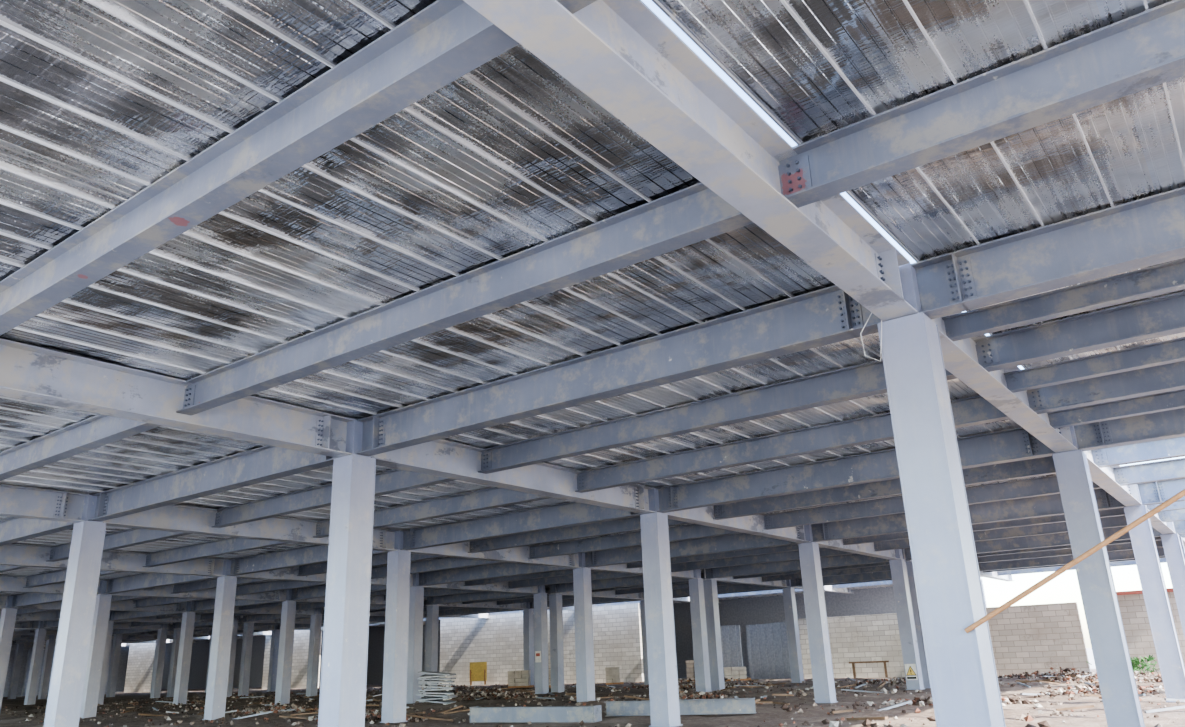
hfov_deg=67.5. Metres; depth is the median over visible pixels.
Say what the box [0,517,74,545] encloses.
beam
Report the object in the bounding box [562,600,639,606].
steel beam
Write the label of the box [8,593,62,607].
beam
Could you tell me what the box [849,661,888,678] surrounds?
trestle table
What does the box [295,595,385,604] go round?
girder
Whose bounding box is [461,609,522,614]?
steel beam
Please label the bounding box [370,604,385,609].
beam
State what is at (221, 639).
steel column
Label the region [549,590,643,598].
girder
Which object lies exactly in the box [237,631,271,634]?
girder
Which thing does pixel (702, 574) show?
steel beam
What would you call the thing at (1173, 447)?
steel beam
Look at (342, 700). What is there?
steel column
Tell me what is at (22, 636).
steel beam
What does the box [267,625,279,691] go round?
steel column
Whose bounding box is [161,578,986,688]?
wall
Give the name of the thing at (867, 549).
girder
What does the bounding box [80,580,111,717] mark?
steel column
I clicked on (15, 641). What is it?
beam
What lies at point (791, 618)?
steel column
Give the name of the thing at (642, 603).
steel column
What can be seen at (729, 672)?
pallet
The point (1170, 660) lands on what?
steel column
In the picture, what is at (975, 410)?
steel beam
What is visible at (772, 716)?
ground
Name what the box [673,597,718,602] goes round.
girder
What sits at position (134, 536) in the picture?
steel beam
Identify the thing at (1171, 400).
steel beam
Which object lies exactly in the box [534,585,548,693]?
steel column
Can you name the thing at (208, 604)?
beam
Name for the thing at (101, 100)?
ceiling
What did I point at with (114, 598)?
steel beam
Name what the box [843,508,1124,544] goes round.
steel beam
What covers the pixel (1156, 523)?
girder
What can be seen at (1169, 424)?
beam
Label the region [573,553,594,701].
steel column
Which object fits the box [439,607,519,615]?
beam
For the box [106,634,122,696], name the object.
steel column
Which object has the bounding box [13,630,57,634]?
girder
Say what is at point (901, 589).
steel column
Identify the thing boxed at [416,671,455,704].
sheets
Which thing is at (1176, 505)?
steel beam
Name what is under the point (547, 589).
steel beam
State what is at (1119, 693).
steel column
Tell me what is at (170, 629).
steel beam
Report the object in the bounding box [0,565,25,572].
steel beam
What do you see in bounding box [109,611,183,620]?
beam
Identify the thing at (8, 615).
steel column
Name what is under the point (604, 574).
steel beam
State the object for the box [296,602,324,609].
steel beam
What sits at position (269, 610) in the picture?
girder
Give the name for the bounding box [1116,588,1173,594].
rail
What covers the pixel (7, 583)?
girder
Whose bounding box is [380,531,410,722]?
steel column
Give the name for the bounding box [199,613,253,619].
steel beam
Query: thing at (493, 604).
girder
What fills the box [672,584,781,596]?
beam
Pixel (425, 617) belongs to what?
steel column
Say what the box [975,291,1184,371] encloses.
steel beam
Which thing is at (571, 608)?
girder
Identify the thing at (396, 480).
steel beam
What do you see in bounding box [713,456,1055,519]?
steel beam
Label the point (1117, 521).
steel beam
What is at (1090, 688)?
debris
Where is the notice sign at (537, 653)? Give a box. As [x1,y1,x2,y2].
[535,651,540,661]
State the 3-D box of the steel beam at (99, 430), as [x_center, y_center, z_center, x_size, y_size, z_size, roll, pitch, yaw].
[-9.231,1.482,14.805,8.990,0.420,0.220,-15,-23,34]
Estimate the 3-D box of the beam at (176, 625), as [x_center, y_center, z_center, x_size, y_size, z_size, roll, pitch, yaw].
[-27.353,18.229,62.560,8.660,0.560,0.270,-15,-23,34]
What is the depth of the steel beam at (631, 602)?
59.55 m
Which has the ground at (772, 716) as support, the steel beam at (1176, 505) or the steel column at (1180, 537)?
the steel column at (1180, 537)
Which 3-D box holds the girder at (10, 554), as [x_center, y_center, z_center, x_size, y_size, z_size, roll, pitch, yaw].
[-15.553,6.220,27.991,0.360,0.580,8.420,-15,-23,34]
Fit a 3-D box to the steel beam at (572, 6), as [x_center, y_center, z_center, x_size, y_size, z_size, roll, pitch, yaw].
[3.338,-3.134,2.422,8.990,0.420,0.220,-15,-23,34]
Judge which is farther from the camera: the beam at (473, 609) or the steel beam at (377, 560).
the beam at (473, 609)
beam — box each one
[0,0,518,334]
[0,414,161,480]
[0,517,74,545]
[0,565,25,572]
[0,609,49,616]
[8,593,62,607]
[13,637,56,643]
[14,629,33,631]
[21,635,34,637]
[23,569,119,587]
[29,629,57,632]
[43,621,58,627]
[48,528,191,561]
[55,610,60,617]
[88,445,335,521]
[102,573,216,593]
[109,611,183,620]
[111,596,145,601]
[112,623,169,634]
[122,639,156,641]
[127,635,152,637]
[130,622,174,626]
[134,597,205,607]
[143,537,289,566]
[147,625,174,632]
[156,613,210,618]
[167,635,204,638]
[172,616,241,628]
[173,578,270,592]
[176,182,753,414]
[189,599,281,611]
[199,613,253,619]
[212,469,454,527]
[227,545,388,575]
[236,580,325,595]
[239,602,312,609]
[243,608,322,621]
[243,623,279,626]
[277,623,323,628]
[278,610,324,620]
[291,585,385,599]
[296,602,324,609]
[297,553,442,575]
[314,487,551,537]
[355,285,882,455]
[369,616,384,621]
[370,588,436,595]
[370,600,426,612]
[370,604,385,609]
[371,557,503,578]
[384,589,480,600]
[400,502,641,550]
[417,562,574,585]
[423,606,471,611]
[426,591,533,604]
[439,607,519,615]
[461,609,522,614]
[462,588,549,603]
[464,569,601,585]
[468,516,690,552]
[470,705,601,722]
[478,359,956,473]
[489,610,522,614]
[497,595,573,604]
[508,571,639,588]
[528,524,741,558]
[530,597,640,607]
[550,575,688,592]
[557,0,596,13]
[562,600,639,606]
[575,395,1010,492]
[585,533,799,567]
[592,573,703,591]
[592,601,639,606]
[606,698,756,715]
[615,582,738,594]
[627,544,822,568]
[655,427,1054,512]
[671,548,855,571]
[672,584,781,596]
[673,588,781,597]
[704,554,888,578]
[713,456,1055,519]
[718,589,802,597]
[733,562,889,578]
[762,565,890,581]
[764,475,1100,529]
[776,0,1184,207]
[790,571,891,586]
[811,488,1125,541]
[823,579,891,585]
[832,580,891,588]
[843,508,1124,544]
[874,515,1126,551]
[905,526,1162,559]
[911,187,1184,318]
[942,259,1184,340]
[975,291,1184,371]
[977,537,1160,556]
[977,540,1162,562]
[978,547,1164,571]
[982,556,1165,572]
[997,558,1165,575]
[1003,337,1184,392]
[1027,361,1184,413]
[1047,389,1184,428]
[1074,408,1184,450]
[1091,437,1184,467]
[1113,458,1184,485]
[1138,478,1184,504]
[1147,501,1184,511]
[1158,509,1184,521]
[1174,520,1184,534]
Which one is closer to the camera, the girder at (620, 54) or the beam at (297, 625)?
the girder at (620, 54)
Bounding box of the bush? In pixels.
[1086,655,1159,672]
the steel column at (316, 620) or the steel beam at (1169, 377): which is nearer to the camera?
the steel beam at (1169, 377)
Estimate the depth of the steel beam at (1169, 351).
12.10 m
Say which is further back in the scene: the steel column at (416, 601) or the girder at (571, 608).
the girder at (571, 608)
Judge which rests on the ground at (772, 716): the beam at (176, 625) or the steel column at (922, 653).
the steel column at (922, 653)
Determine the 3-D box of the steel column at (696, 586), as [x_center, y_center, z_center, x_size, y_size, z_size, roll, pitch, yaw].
[4.640,11.476,38.539,0.540,5.270,0.540,-15,-23,34]
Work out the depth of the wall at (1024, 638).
44.41 m
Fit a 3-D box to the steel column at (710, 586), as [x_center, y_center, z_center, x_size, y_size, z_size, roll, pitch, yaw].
[5.364,11.755,39.454,0.540,5.270,0.540,-15,-23,34]
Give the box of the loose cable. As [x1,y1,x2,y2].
[860,312,881,361]
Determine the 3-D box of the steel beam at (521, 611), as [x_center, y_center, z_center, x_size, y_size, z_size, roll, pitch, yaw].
[-4.146,17.657,63.655,8.990,0.420,0.220,-15,-23,34]
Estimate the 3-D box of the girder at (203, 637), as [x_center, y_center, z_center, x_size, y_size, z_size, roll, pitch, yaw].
[-37.302,26.235,85.324,0.360,0.580,8.420,-15,-23,34]
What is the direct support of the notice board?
on the ground at (772, 716)
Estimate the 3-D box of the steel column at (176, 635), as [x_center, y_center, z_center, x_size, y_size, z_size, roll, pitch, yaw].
[-30.494,21.583,64.805,0.540,5.270,0.540,-15,-23,34]
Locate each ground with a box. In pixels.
[0,672,1184,726]
[1086,648,1095,668]
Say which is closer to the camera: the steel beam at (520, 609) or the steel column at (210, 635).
the steel beam at (520, 609)
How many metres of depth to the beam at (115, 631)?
68.38 m
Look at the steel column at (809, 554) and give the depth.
26.95 m
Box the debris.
[1,667,1184,726]
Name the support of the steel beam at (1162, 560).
attached to the girder
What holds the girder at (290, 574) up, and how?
on the steel column at (416, 601)
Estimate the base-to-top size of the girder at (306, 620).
0.580 m
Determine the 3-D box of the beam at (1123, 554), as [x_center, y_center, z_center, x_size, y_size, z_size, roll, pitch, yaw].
[20.996,8.491,38.867,8.660,0.560,0.270,-15,-23,34]
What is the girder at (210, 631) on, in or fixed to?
on the steel column at (117, 640)
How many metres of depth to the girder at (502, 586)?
41.51 m
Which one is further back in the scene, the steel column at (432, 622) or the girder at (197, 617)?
the girder at (197, 617)
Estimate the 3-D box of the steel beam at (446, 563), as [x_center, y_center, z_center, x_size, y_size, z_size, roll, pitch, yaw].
[-5.763,7.559,33.331,8.990,0.420,0.220,-15,-23,34]
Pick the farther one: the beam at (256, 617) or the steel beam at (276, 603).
the beam at (256, 617)
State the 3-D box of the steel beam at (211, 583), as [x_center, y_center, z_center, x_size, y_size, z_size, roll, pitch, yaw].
[-14.708,8.840,36.158,8.990,0.420,0.220,-15,-23,34]
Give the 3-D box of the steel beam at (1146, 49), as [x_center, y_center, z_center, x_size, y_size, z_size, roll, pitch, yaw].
[5.112,-2.449,4.665,8.990,0.420,0.220,-15,-23,34]
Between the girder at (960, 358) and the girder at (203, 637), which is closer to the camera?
the girder at (960, 358)
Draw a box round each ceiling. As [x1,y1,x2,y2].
[0,0,1055,640]
[195,584,892,640]
[655,0,1184,368]
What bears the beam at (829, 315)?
attached to the steel column at (342, 700)
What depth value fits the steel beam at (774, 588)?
51.08 m
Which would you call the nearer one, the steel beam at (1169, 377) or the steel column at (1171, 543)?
the steel beam at (1169, 377)
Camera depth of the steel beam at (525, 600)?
53.20 m
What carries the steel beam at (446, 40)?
attached to the girder at (620, 54)
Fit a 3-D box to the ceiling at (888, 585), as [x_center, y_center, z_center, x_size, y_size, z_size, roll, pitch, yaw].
[-16.986,22.702,78.152,96.000,0.122,8.700,-15,-23,34]
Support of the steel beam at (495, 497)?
attached to the girder at (173, 517)
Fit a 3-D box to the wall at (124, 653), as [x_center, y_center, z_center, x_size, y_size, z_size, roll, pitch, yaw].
[-70.549,29.909,85.333,0.200,5.450,59.000,-15,-23,34]
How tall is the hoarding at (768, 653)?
3.200 m
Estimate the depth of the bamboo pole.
7.63 m
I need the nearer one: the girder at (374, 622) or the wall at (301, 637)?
the girder at (374, 622)
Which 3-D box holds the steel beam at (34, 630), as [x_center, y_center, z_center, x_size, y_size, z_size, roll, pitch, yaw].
[-38.074,18.757,63.167,8.990,0.420,0.220,-15,-23,34]
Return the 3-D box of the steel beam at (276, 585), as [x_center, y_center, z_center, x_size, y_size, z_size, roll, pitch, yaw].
[-12.934,9.525,38.401,8.990,0.420,0.220,-15,-23,34]
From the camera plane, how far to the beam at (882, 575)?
44.46 m
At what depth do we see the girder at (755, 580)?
43.43 m
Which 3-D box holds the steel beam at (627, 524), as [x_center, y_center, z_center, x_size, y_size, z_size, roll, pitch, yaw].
[-0.365,4.909,26.018,8.990,0.420,0.220,-15,-23,34]
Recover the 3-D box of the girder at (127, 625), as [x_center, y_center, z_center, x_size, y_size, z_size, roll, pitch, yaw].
[-33.599,18.193,61.728,0.360,0.580,8.420,-15,-23,34]
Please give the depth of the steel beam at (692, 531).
28.75 m
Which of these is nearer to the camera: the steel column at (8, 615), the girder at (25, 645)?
the steel column at (8, 615)
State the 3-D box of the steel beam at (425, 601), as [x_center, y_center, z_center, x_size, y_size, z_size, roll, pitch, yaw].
[-11.239,14.916,54.684,8.990,0.420,0.220,-15,-23,34]
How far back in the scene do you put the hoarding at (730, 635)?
55.41 m
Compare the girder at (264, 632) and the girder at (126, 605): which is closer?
the girder at (126, 605)
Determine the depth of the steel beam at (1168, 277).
9.77 m
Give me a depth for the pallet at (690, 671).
51.87 m
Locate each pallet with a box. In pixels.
[508,670,533,687]
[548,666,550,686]
[605,667,623,684]
[685,660,694,681]
[723,667,750,680]
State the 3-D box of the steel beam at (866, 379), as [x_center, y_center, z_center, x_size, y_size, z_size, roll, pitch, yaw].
[1.487,0.887,14.220,8.990,0.420,0.220,-15,-23,34]
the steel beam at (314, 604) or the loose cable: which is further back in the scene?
the steel beam at (314, 604)
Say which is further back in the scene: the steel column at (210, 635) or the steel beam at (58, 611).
the steel column at (210, 635)
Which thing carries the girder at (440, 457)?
attached to the steel column at (342, 700)
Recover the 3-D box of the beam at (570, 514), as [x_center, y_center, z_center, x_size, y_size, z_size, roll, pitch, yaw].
[-2.136,4.290,23.753,8.660,0.560,0.270,-15,-23,34]
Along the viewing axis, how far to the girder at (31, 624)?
57.66 m
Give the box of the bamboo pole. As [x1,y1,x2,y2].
[964,489,1184,632]
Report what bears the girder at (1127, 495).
attached to the steel column at (1119, 693)
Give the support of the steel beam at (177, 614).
attached to the girder at (197, 617)
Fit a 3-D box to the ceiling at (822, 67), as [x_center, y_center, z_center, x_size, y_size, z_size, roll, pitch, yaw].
[6.946,-2.123,6.707,9.000,0.122,18.200,-15,-23,34]
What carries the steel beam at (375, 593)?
attached to the girder at (502, 586)
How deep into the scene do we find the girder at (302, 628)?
73.81 m
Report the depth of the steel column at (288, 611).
42.19 m
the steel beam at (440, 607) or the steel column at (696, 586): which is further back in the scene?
the steel beam at (440, 607)
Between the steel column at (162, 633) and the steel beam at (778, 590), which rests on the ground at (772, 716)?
the steel column at (162, 633)
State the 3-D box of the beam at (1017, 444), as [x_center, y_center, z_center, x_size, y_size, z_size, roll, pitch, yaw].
[5.036,2.324,18.683,8.660,0.560,0.270,-15,-23,34]
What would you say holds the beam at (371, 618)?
attached to the steel column
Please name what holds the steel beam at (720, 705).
on the ground at (772, 716)
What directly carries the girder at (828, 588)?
attached to the steel column at (791, 618)
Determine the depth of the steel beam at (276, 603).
49.05 m
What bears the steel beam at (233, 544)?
attached to the girder at (173, 517)
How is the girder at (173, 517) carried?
on the steel column at (395, 664)
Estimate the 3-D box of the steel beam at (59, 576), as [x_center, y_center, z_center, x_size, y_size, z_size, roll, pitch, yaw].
[-18.254,7.469,31.673,8.990,0.420,0.220,-15,-23,34]
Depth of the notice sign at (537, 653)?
43.12 m
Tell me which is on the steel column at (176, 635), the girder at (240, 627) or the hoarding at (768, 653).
the girder at (240, 627)
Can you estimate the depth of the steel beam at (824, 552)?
35.35 m
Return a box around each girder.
[0,338,353,457]
[0,484,88,522]
[0,544,226,576]
[0,575,100,594]
[0,595,8,608]
[0,610,59,620]
[11,644,55,646]
[12,635,56,639]
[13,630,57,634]
[14,621,38,628]
[16,599,186,611]
[45,622,168,628]
[103,504,398,551]
[110,585,287,600]
[112,635,156,639]
[114,615,239,622]
[114,630,211,634]
[122,639,195,642]
[169,636,242,638]
[194,624,274,629]
[195,606,323,614]
[235,566,413,586]
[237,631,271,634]
[243,618,323,623]
[279,627,323,629]
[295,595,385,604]
[369,611,426,616]
[369,621,424,624]
[371,439,654,513]
[408,541,582,567]
[422,581,547,593]
[425,601,527,608]
[439,613,488,617]
[463,0,917,321]
[532,606,573,610]
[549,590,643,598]
[589,563,702,578]
[664,506,810,542]
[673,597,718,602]
[704,569,786,587]
[794,585,850,593]
[816,539,904,559]
[931,312,1077,452]
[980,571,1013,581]
[1083,450,1141,506]
[1145,505,1174,533]
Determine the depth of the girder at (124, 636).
80.35 m
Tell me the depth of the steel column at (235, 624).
58.67 m
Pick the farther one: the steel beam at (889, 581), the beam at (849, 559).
the steel beam at (889, 581)
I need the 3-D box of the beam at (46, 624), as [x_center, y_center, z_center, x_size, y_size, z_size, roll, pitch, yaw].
[-32.673,16.173,55.832,8.660,0.560,0.270,-15,-23,34]
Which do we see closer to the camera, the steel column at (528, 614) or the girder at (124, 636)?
the steel column at (528, 614)
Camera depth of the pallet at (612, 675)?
52.08 m
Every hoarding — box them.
[720,625,743,670]
[746,622,790,678]
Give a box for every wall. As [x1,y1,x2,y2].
[3,646,129,696]
[124,643,155,692]
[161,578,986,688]
[262,630,321,688]
[439,612,523,685]
[547,603,643,683]
[798,592,1184,678]
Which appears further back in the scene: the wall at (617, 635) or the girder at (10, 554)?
the wall at (617, 635)
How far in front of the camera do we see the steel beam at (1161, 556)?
42.05 m
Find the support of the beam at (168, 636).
on the steel column at (156, 640)
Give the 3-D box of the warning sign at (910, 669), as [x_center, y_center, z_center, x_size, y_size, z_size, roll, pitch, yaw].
[11.732,11.361,32.638,0.400,0.560,0.030,-15,-23,34]
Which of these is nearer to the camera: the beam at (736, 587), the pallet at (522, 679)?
the beam at (736, 587)
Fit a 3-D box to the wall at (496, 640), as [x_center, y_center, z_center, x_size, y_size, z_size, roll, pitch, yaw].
[-8.062,21.237,65.605,9.000,4.950,0.240,-15,-23,34]
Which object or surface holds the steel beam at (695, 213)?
attached to the girder at (27, 372)
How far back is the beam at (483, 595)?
47.81 m
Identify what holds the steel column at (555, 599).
on the ground at (772, 716)
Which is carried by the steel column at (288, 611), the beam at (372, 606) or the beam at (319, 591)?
the beam at (319, 591)
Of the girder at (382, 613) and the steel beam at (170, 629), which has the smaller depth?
the girder at (382, 613)
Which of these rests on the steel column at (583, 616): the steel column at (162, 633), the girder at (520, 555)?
the girder at (520, 555)
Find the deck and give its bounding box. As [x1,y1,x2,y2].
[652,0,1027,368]
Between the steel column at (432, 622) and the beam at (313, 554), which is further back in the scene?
the steel column at (432, 622)
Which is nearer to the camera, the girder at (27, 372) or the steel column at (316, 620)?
the girder at (27, 372)
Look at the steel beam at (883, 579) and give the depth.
47.10 m
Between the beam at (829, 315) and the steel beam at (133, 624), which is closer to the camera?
the beam at (829, 315)
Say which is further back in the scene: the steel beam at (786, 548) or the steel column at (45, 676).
the steel column at (45, 676)
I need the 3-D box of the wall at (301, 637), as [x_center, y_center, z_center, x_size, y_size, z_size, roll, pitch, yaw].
[-26.789,26.322,78.859,8.000,5.050,0.240,-15,-23,34]
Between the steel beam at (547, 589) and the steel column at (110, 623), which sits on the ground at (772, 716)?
the steel column at (110, 623)
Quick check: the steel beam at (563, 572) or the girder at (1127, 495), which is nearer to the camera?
the girder at (1127, 495)
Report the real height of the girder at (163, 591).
0.580 m
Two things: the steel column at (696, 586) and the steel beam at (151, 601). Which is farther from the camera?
the steel beam at (151, 601)
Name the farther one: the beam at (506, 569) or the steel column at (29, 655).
the steel column at (29, 655)
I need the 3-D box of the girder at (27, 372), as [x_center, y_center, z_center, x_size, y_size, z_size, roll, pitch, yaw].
[-6.529,0.233,11.123,0.360,0.580,8.420,-15,-23,34]
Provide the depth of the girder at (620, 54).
6.08 m
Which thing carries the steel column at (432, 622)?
on the ground at (772, 716)
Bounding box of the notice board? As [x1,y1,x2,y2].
[470,662,486,684]
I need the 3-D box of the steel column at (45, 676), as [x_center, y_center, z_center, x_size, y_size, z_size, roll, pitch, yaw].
[-45.561,25.234,74.030,0.540,5.270,0.540,-15,-23,34]
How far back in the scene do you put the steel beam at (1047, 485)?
23.67 m
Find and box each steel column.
[0,595,16,711]
[8,643,23,698]
[21,647,31,695]
[24,621,46,704]
[38,635,54,698]
[43,495,105,726]
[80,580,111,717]
[98,611,113,704]
[105,640,112,693]
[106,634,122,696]
[149,640,156,693]
[150,623,167,697]
[167,628,180,696]
[173,601,195,704]
[202,559,236,719]
[204,635,211,692]
[227,616,237,696]
[238,623,253,695]
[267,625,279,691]
[275,589,295,703]
[306,608,321,695]
[318,420,375,726]
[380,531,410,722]
[406,573,423,703]
[424,617,426,675]
[425,604,438,689]
[523,602,534,686]
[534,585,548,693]
[549,593,563,692]
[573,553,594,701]
[640,488,682,726]
[640,592,648,684]
[688,569,711,691]
[703,569,724,690]
[782,580,803,682]
[798,525,837,702]
[877,263,1005,726]
[889,549,924,689]
[902,550,930,687]
[1052,426,1144,726]
[1124,484,1184,701]
[1160,522,1184,637]
[1173,521,1184,558]
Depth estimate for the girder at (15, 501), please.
18.74 m
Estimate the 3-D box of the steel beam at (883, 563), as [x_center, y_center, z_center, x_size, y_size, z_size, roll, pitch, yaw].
[10.275,9.020,39.474,8.990,0.420,0.220,-15,-23,34]
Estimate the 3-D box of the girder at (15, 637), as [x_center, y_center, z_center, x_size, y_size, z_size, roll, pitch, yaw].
[-47.942,22.124,71.868,0.360,0.580,8.420,-15,-23,34]
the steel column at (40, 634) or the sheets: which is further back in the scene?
the steel column at (40, 634)
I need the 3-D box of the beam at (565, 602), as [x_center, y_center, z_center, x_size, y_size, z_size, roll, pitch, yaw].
[-0.519,14.388,54.077,8.660,0.560,0.270,-15,-23,34]
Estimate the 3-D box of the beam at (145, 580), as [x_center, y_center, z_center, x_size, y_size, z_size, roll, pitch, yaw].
[-16.479,8.221,33.894,8.660,0.560,0.270,-15,-23,34]
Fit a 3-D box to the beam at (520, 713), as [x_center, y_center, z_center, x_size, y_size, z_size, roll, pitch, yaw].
[-1.509,8.989,22.715,3.780,0.390,0.400,-12,-21,27]
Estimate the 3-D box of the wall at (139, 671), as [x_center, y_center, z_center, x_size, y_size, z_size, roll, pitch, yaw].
[-47.108,31.891,93.225,7.000,5.050,0.240,-15,-23,34]
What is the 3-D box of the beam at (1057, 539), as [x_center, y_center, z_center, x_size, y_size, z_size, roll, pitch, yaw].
[15.676,6.436,32.139,8.660,0.560,0.270,-15,-23,34]
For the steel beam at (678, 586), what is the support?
attached to the girder at (608, 594)
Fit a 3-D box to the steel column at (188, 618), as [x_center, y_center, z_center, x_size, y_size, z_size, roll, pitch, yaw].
[-21.833,15.456,47.479,0.540,5.270,0.540,-15,-23,34]
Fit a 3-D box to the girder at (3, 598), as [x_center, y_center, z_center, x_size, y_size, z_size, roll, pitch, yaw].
[-29.895,10.151,38.132,0.360,0.580,8.420,-15,-23,34]
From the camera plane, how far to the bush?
39.55 m
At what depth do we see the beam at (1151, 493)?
22.50 m
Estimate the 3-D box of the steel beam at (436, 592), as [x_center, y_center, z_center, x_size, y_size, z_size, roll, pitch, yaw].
[-7.614,11.581,45.129,8.990,0.420,0.220,-15,-23,34]
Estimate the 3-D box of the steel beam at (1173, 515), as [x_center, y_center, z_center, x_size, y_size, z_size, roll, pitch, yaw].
[21.072,3.718,24.848,8.990,0.420,0.220,-15,-23,34]
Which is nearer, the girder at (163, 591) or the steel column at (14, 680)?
the girder at (163, 591)
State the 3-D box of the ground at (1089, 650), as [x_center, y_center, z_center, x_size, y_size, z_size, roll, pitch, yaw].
[3.492,4.398,7.707,600.000,0.190,600.000,-15,-23,34]
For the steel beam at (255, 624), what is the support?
attached to the girder at (306, 620)
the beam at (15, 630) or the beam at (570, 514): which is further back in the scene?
the beam at (15, 630)
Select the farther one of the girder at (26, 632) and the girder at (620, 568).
the girder at (26, 632)
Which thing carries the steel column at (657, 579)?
on the ground at (772, 716)
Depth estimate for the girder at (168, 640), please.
89.77 m
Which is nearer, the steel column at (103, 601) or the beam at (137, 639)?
the steel column at (103, 601)
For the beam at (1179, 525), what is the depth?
29.41 m
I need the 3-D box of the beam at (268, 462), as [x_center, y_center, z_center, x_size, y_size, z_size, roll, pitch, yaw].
[-7.456,2.234,17.025,8.660,0.560,0.270,-15,-23,34]
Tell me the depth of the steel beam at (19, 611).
46.89 m
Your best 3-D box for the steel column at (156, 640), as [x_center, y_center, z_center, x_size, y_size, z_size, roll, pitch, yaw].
[-39.879,27.430,81.215,0.540,5.270,0.540,-15,-23,34]
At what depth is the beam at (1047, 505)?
24.93 m
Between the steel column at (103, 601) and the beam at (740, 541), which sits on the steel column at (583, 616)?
the beam at (740, 541)
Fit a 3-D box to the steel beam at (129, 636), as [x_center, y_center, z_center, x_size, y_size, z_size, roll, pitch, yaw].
[-38.152,23.464,77.207,8.990,0.420,0.220,-15,-23,34]
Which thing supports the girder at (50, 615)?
on the steel column at (110, 623)
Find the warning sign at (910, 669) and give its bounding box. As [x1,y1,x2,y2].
[904,664,917,679]
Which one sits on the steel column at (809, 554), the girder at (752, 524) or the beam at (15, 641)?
the girder at (752, 524)
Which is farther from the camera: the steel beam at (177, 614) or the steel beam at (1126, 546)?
the steel beam at (177, 614)
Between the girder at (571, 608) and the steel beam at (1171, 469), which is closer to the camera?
the steel beam at (1171, 469)
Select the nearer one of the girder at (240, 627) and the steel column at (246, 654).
the steel column at (246, 654)
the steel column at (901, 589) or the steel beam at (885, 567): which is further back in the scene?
the steel beam at (885, 567)
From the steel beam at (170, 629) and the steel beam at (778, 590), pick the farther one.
the steel beam at (170, 629)
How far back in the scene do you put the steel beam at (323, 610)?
60.59 m
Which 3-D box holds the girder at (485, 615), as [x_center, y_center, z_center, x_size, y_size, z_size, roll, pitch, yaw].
[-8.616,18.373,65.043,0.360,0.580,8.420,-15,-23,34]

